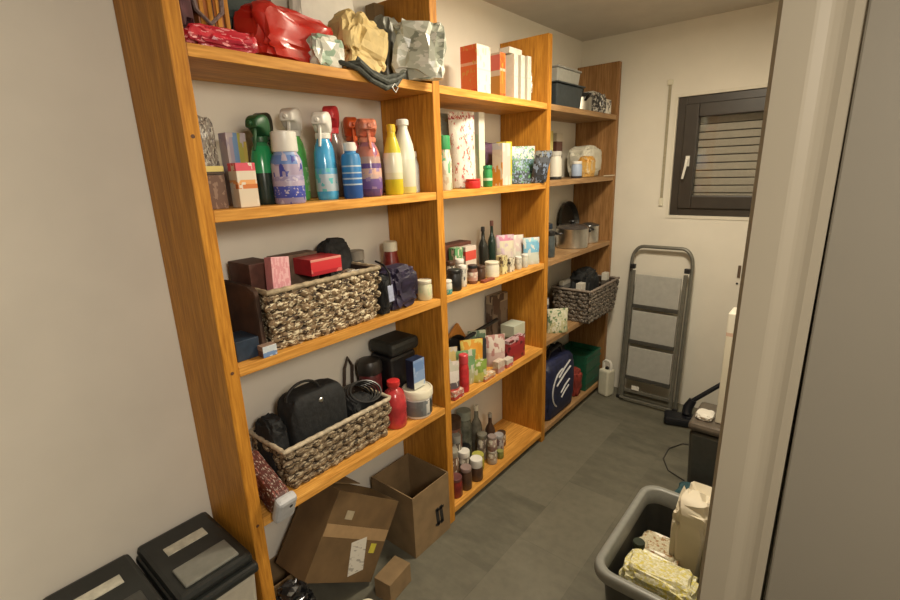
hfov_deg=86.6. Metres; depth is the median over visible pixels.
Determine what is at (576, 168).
jar
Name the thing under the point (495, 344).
pouch
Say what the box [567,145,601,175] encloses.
bag
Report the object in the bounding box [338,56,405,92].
strap
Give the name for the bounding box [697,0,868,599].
trim
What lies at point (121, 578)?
waste bin
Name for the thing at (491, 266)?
plastic tub
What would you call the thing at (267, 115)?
spray bottle
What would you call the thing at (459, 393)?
carton
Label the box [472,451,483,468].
jar
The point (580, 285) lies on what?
carton
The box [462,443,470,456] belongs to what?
jar
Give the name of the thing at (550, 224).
canister
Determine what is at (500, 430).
jar
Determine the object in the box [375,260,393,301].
luggage tag
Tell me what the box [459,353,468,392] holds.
sauce bottle
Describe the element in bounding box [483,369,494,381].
carton
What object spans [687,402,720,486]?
pedal bin
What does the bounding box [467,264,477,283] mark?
jar
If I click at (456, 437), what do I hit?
jar
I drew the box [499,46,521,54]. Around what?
carton
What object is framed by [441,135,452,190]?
bottle
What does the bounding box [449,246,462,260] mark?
carton
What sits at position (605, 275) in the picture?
carton
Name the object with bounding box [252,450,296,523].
wrapped package
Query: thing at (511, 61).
carton
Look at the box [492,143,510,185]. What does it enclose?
carton
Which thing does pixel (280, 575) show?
cardboard box
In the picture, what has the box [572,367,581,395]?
roll
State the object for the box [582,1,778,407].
wall
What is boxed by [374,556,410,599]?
cardboard box
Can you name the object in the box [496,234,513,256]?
pouch
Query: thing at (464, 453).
jar
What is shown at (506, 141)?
carton
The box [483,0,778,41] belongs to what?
ceiling
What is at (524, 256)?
jar
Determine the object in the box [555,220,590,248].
stock pot
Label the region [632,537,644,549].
jar
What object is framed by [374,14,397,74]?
bag
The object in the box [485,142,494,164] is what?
carton
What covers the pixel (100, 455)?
wall
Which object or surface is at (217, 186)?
carton
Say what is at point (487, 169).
bottle
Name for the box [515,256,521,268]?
jar
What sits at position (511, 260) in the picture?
carton
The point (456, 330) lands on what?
chopping board
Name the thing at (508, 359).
carton
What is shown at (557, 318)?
carton
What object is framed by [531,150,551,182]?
pouch
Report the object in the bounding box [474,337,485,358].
carton
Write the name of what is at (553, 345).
bag
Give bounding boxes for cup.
[350,249,364,262]
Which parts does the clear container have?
lid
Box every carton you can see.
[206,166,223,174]
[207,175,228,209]
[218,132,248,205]
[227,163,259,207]
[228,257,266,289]
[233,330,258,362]
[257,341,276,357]
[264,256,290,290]
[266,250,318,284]
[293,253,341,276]
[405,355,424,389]
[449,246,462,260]
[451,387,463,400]
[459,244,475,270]
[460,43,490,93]
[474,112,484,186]
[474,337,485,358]
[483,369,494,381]
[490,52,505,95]
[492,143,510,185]
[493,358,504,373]
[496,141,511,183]
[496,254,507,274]
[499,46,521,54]
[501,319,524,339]
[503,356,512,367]
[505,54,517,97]
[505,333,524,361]
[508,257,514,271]
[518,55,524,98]
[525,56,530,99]
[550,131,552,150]
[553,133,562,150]
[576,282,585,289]
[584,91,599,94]
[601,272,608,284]
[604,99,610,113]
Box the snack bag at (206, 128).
[197,115,219,165]
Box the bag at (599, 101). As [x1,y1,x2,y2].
[591,93,606,112]
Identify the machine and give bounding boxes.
[369,330,417,392]
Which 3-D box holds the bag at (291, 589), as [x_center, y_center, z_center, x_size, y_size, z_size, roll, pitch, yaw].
[-0.539,1.109,1.671,0.130,0.260,0.129,10,19,38]
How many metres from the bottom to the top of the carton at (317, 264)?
0.055 m
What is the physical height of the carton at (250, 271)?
0.245 m
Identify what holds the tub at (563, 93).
on the shelving unit
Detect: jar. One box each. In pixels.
[446,260,454,278]
[446,279,451,294]
[447,268,461,290]
[451,414,461,447]
[452,433,460,457]
[452,447,458,472]
[453,472,462,498]
[455,258,463,267]
[456,407,471,455]
[458,264,466,286]
[458,447,469,472]
[460,463,471,490]
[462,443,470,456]
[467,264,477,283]
[470,455,482,481]
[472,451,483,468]
[477,265,485,280]
[477,431,486,459]
[487,433,496,451]
[487,449,496,464]
[494,432,503,449]
[497,429,505,445]
[497,449,503,458]
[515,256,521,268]
[521,253,527,267]
[550,151,561,179]
[571,161,581,177]
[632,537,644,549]
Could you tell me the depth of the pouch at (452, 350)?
2.25 m
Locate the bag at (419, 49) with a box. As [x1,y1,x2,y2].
[391,18,446,81]
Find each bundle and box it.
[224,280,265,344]
[255,413,289,477]
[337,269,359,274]
[343,380,381,417]
[376,274,391,314]
[675,481,690,493]
[695,408,714,421]
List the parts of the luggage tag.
tag cord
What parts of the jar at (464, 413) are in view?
lid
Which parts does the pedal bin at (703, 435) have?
lid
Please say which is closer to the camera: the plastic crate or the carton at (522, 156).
the carton at (522, 156)
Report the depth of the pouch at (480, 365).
2.32 m
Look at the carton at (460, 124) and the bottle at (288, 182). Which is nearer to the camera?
the bottle at (288, 182)
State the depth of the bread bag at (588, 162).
2.97 m
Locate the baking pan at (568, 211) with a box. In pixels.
[558,201,578,224]
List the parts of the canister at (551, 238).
lid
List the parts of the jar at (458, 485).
lid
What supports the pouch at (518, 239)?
on the shelving unit
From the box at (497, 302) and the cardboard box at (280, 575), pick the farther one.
the box at (497, 302)
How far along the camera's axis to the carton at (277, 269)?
1.44 m
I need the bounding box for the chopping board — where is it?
[448,323,467,339]
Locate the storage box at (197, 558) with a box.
[136,512,258,599]
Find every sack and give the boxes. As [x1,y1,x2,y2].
[289,0,353,25]
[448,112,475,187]
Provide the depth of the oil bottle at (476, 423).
2.67 m
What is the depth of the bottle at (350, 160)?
1.56 m
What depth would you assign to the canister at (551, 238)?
2.73 m
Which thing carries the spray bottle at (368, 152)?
on the shelving unit
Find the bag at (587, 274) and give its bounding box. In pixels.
[569,266,598,290]
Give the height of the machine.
0.325 m
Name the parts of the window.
handle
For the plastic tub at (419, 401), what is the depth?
2.00 m
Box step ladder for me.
[616,245,694,411]
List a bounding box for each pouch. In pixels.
[449,346,456,361]
[449,360,459,394]
[456,349,475,383]
[460,338,482,359]
[468,329,485,339]
[474,359,486,382]
[485,333,504,366]
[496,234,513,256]
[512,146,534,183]
[514,234,522,256]
[523,237,538,264]
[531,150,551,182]
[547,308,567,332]
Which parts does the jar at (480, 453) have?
lid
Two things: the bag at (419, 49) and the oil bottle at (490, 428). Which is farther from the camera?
the oil bottle at (490, 428)
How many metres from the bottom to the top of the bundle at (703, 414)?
0.030 m
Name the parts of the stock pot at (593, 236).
lid, pot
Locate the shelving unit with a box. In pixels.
[113,0,621,599]
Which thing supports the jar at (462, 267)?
on the shelving unit
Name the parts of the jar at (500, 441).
lid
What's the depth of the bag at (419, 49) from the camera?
1.64 m
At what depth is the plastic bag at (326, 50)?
1.41 m
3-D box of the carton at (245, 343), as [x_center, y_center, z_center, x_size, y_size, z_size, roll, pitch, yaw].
[-0.621,0.136,1.411,0.100,0.060,0.070,10,19,38]
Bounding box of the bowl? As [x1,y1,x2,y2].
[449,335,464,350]
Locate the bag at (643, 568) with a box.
[618,549,698,599]
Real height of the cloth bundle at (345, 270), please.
0.174 m
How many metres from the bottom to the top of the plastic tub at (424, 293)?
0.082 m
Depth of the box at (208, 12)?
1.22 m
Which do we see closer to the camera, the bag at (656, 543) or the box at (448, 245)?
the bag at (656, 543)
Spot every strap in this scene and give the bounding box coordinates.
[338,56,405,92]
[659,79,672,205]
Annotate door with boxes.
[765,0,899,599]
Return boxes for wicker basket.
[249,383,391,488]
[255,261,380,349]
[551,275,619,323]
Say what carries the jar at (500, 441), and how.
on the shelving unit
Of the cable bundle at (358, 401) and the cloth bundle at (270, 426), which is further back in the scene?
the cable bundle at (358, 401)
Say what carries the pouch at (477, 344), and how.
on the shelving unit
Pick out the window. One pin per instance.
(718, 135)
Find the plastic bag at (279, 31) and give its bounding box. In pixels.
[233,0,332,62]
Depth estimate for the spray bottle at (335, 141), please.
1.69 m
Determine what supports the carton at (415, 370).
on the plastic tub at (419, 401)
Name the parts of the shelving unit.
shelf, shelf, shelf, shelf, shelf, shelf, shelf, shelf, shelf, shelf, shelf, shelf, shelf, shelf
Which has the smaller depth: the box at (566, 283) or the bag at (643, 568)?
the bag at (643, 568)
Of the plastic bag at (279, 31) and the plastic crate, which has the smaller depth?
the plastic bag at (279, 31)
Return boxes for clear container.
[552,64,581,84]
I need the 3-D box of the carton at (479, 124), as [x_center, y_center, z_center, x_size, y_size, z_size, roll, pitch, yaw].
[0.130,-0.700,2.230,0.050,0.330,0.045,10,19,38]
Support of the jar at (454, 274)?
on the shelving unit
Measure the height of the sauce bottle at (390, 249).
0.235 m
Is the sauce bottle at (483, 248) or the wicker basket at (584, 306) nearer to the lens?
the sauce bottle at (483, 248)
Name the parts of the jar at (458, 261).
lid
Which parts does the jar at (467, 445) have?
lid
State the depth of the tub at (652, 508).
1.83 m
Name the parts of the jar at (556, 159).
lid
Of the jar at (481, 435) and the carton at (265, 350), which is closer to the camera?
the carton at (265, 350)
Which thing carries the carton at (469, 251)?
on the shelving unit
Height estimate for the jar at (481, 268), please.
0.072 m
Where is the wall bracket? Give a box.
[736,265,740,283]
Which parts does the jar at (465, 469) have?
lid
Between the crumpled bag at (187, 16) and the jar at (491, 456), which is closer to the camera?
the crumpled bag at (187, 16)
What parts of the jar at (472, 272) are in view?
lid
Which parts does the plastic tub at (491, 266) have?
lid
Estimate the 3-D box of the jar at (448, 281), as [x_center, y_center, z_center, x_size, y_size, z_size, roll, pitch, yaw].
[-0.013,-0.056,2.038,0.044,0.060,0.044,10,19,38]
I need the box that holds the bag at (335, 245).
[316,237,351,277]
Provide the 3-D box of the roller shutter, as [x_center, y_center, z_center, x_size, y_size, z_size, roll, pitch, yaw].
[1.720,-0.860,2.889,0.615,0.684,0.015,10,19,38]
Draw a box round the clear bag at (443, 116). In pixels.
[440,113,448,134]
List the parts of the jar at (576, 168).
lid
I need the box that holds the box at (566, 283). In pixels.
[559,277,570,287]
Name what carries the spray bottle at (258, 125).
on the shelving unit
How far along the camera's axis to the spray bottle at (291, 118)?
1.54 m
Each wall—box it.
[0,0,582,599]
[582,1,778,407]
[763,450,790,599]
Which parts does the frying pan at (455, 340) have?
handle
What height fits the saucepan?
0.102 m
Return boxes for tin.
[357,356,382,391]
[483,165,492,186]
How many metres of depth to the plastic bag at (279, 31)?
1.33 m
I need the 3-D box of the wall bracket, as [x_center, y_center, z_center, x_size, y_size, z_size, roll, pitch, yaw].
[1.762,-0.152,2.914,0.018,0.118,0.008,10,19,38]
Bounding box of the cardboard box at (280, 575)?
[269,554,298,596]
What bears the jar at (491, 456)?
on the shelving unit
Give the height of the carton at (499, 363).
0.062 m
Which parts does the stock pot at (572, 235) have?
pot, lid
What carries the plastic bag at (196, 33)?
on the shelving unit
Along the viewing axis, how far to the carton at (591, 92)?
3.03 m
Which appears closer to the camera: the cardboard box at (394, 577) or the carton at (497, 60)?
the cardboard box at (394, 577)
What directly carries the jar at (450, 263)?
on the shelving unit
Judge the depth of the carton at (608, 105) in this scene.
3.01 m
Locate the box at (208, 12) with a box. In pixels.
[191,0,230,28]
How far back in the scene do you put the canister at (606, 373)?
3.44 m
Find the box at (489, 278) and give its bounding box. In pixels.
[480,277,494,282]
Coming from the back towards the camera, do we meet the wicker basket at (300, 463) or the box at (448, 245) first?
the box at (448, 245)
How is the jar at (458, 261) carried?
on the shelving unit
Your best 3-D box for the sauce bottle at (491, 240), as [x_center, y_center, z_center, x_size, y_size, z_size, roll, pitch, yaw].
[0.220,-0.293,2.516,0.044,0.250,0.044,10,19,38]
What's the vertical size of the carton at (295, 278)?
0.200 m
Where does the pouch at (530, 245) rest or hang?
on the shelving unit
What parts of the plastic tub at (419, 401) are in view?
lid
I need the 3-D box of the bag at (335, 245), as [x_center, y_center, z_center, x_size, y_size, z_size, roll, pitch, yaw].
[-0.426,-0.095,1.779,0.090,0.275,0.130,10,19,38]
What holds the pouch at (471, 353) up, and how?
on the shelving unit
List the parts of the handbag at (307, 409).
handle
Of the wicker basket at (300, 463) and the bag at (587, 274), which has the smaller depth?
the wicker basket at (300, 463)
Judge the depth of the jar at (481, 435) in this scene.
2.61 m
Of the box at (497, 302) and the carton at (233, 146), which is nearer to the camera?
the carton at (233, 146)
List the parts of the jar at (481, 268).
lid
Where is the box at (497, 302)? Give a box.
[486,290,507,335]
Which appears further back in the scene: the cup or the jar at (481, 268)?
the jar at (481, 268)
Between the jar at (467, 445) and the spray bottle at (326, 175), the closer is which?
the spray bottle at (326, 175)
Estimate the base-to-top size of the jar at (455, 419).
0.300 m
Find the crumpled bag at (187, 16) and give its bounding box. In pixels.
[179,0,194,27]
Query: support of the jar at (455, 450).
on the shelving unit
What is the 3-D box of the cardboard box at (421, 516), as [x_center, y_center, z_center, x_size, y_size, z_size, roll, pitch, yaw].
[-0.175,0.933,2.196,0.257,0.300,0.235,10,19,38]
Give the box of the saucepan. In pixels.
[580,93,592,110]
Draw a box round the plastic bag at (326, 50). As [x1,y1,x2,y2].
[306,33,344,67]
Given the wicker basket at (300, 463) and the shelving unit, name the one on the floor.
the shelving unit
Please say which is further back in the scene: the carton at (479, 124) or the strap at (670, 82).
the strap at (670, 82)
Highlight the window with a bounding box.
[669,88,766,216]
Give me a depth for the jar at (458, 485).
2.32 m
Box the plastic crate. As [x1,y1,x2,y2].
[564,341,600,390]
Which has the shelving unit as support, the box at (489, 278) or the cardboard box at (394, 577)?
the box at (489, 278)
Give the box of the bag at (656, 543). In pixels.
[639,530,679,566]
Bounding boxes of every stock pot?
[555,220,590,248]
[582,222,599,242]
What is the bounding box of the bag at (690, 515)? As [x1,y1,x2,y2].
[669,481,711,583]
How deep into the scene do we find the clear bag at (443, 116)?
2.14 m
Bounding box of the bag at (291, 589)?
[275,578,315,599]
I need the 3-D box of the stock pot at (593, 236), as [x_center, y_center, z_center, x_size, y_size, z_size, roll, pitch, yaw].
[0.947,-0.462,3.255,0.136,0.134,0.171,-8,16,-21]
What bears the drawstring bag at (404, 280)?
on the shelving unit
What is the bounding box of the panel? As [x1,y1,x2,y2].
[715,307,736,423]
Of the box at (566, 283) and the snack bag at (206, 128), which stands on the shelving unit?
the snack bag at (206, 128)
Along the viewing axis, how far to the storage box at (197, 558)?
1.39 m
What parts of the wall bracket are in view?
plate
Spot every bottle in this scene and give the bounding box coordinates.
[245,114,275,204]
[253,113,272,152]
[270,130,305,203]
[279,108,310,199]
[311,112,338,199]
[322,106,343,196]
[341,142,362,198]
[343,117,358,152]
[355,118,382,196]
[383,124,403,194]
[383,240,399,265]
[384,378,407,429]
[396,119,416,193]
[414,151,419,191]
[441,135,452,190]
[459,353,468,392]
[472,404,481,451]
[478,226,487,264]
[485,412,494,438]
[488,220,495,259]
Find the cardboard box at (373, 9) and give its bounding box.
[365,3,383,20]
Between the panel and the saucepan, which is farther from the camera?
the saucepan
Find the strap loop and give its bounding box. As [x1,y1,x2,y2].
[343,356,353,386]
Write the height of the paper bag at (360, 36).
0.199 m
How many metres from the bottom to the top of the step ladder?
1.098 m
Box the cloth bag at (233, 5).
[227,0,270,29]
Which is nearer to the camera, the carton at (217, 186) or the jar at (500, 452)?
the carton at (217, 186)
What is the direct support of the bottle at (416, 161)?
on the shelving unit
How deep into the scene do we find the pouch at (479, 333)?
2.51 m
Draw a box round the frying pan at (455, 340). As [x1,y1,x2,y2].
[449,318,498,350]
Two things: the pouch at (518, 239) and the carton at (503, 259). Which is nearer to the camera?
the carton at (503, 259)
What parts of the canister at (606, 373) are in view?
handle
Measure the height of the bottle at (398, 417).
0.200 m
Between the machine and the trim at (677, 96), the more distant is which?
the trim at (677, 96)
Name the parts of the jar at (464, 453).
lid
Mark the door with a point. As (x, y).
(838, 532)
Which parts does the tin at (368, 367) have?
lid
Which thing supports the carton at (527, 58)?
on the shelving unit
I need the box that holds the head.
[664,383,719,427]
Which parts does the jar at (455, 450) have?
lid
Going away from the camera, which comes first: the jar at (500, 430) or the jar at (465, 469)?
the jar at (465, 469)
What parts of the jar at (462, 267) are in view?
lid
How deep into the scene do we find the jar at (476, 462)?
2.44 m
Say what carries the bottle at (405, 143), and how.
on the shelving unit
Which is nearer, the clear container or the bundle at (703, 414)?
the bundle at (703, 414)
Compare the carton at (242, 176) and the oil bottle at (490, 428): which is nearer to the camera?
the carton at (242, 176)
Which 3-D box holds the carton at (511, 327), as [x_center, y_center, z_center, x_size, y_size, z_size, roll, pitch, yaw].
[0.364,0.204,2.760,0.090,0.150,0.120,10,19,38]
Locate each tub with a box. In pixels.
[402,381,432,418]
[417,278,432,300]
[465,179,480,188]
[485,260,498,277]
[551,80,585,108]
[594,485,679,599]
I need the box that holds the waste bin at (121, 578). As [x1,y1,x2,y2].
[43,554,162,599]
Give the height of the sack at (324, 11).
0.338 m
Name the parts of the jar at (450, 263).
lid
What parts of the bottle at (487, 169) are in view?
lid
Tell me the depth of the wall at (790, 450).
1.05 m
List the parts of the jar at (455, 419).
lid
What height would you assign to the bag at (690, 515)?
0.455 m
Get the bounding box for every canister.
[548,231,554,257]
[549,223,552,230]
[598,359,614,396]
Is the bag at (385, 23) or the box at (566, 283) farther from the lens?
the box at (566, 283)
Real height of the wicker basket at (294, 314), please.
0.200 m
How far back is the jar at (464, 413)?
2.58 m
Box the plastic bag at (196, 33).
[183,23,257,53]
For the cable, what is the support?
on the floor
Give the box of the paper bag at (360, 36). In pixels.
[327,8,387,72]
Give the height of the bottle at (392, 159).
0.243 m
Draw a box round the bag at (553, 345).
[548,341,564,348]
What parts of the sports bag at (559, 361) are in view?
carry handle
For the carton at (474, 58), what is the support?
on the shelving unit
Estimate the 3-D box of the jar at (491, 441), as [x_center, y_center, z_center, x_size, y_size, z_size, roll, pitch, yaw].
[0.227,0.771,2.582,0.052,0.085,0.052,10,19,38]
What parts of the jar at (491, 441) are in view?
lid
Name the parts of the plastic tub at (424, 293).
lid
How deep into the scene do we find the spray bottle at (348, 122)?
1.76 m
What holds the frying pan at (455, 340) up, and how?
on the shelving unit
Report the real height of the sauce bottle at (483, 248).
0.225 m
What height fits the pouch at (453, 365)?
0.175 m
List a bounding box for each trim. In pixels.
[665,84,767,220]
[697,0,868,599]
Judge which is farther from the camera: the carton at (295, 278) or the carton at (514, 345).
the carton at (514, 345)
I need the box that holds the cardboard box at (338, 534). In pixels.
[275,476,398,582]
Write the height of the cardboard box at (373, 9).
0.300 m
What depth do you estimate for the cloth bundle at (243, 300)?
1.42 m
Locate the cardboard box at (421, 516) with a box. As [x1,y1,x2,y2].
[371,453,449,557]
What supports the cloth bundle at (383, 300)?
on the shelving unit
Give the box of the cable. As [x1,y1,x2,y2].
[663,443,688,480]
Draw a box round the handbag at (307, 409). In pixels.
[277,378,346,446]
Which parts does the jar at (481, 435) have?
lid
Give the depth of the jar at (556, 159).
2.72 m
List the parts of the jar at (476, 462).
lid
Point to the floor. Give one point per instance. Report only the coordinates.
(538, 529)
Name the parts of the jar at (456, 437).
lid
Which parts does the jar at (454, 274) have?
lid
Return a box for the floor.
[307,387,697,599]
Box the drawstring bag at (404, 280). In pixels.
[378,263,417,309]
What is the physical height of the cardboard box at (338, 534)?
0.489 m
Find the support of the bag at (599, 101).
on the shelving unit
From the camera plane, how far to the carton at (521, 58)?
2.26 m
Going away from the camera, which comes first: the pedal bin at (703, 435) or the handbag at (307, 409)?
the handbag at (307, 409)
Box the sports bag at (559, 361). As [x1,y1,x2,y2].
[545,343,573,419]
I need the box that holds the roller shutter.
[693,112,763,195]
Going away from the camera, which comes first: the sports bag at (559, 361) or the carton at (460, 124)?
the carton at (460, 124)
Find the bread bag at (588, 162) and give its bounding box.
[578,156,595,176]
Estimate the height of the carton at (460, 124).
0.326 m
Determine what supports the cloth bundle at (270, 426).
in the wicker basket at (300, 463)
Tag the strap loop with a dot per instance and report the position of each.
(347, 360)
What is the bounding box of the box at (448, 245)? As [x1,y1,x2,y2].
[445,240,470,260]

